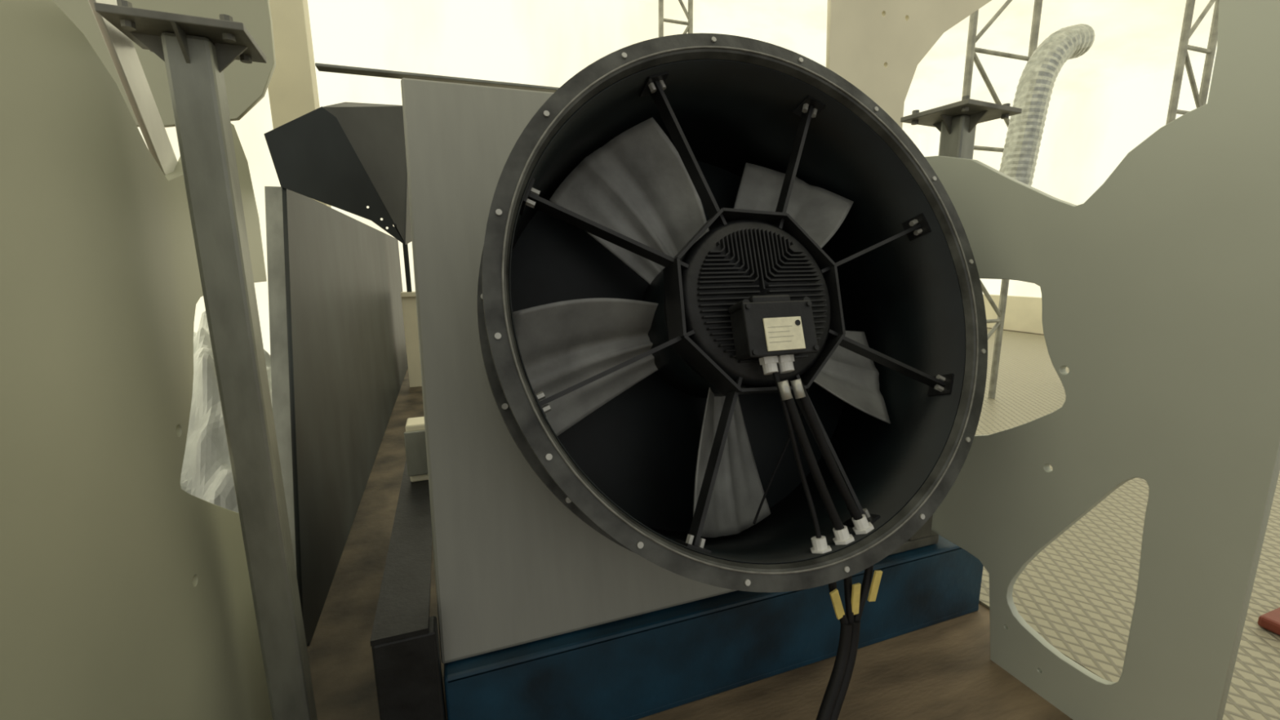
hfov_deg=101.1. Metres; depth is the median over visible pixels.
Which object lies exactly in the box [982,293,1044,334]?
baseboard
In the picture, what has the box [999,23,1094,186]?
duct
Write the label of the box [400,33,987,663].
fan
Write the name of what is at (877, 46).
plate
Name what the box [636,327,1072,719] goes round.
floor
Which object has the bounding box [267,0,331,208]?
column
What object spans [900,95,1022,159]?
support post
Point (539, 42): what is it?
tent wall
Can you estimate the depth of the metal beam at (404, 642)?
1.14 m
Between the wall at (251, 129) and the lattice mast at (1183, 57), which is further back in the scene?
the wall at (251, 129)
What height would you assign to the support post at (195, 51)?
1.597 m
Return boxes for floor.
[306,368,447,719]
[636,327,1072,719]
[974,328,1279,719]
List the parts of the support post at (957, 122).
cap plate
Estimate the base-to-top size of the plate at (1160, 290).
1.753 m
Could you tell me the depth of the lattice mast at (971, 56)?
3.85 m
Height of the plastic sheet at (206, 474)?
0.928 m
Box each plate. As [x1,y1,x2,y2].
[0,0,272,719]
[53,0,275,127]
[826,0,991,128]
[924,0,1279,719]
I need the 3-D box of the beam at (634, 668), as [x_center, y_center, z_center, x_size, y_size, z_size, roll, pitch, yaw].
[0.280,0.671,1.647,1.670,0.400,0.420,-4,11,-20]
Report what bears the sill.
on the wall at (409, 304)
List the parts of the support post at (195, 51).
cap plate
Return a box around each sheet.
[180,311,272,513]
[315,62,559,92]
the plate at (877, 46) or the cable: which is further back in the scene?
the plate at (877, 46)
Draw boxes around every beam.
[369,459,445,719]
[444,514,983,719]
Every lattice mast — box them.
[658,0,693,37]
[961,0,1042,398]
[1165,0,1218,124]
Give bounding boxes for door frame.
[402,243,412,292]
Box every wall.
[137,80,920,355]
[307,0,919,135]
[401,296,422,387]
[638,0,1217,135]
[919,57,1215,297]
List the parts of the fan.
fan mounting panel, blade, blade, intake plate, blade, motor, octagon frame, blade, blade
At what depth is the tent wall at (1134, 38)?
6.87 m
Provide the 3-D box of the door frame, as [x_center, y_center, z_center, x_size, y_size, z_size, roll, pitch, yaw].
[-2.133,-1.169,4.757,0.040,1.100,0.050,-4,11,-20]
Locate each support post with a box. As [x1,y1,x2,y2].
[93,0,317,719]
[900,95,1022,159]
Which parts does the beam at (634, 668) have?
corner bracket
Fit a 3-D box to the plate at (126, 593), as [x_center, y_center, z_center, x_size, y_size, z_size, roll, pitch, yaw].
[-0.877,-0.029,0.920,0.033,2.074,1.413,-4,11,-20]
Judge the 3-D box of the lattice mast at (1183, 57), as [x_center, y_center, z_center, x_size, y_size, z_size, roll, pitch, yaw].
[4.154,-1.667,4.041,0.400,4.004,0.050,-4,11,-20]
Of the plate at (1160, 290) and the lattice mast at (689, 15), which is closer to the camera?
the plate at (1160, 290)
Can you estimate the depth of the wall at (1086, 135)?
7.31 m
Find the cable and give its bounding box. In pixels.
[816,564,882,719]
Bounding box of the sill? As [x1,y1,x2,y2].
[400,291,415,297]
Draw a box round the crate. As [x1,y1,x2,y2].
[1257,607,1279,635]
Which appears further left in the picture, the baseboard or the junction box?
the junction box
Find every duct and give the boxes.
[263,102,412,645]
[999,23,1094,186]
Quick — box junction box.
[404,416,428,481]
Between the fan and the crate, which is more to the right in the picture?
the crate
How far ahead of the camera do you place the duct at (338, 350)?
1.90 m
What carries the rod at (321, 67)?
on the fan
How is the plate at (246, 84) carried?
on the floor at (945, 670)
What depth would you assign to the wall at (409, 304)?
4.90 m

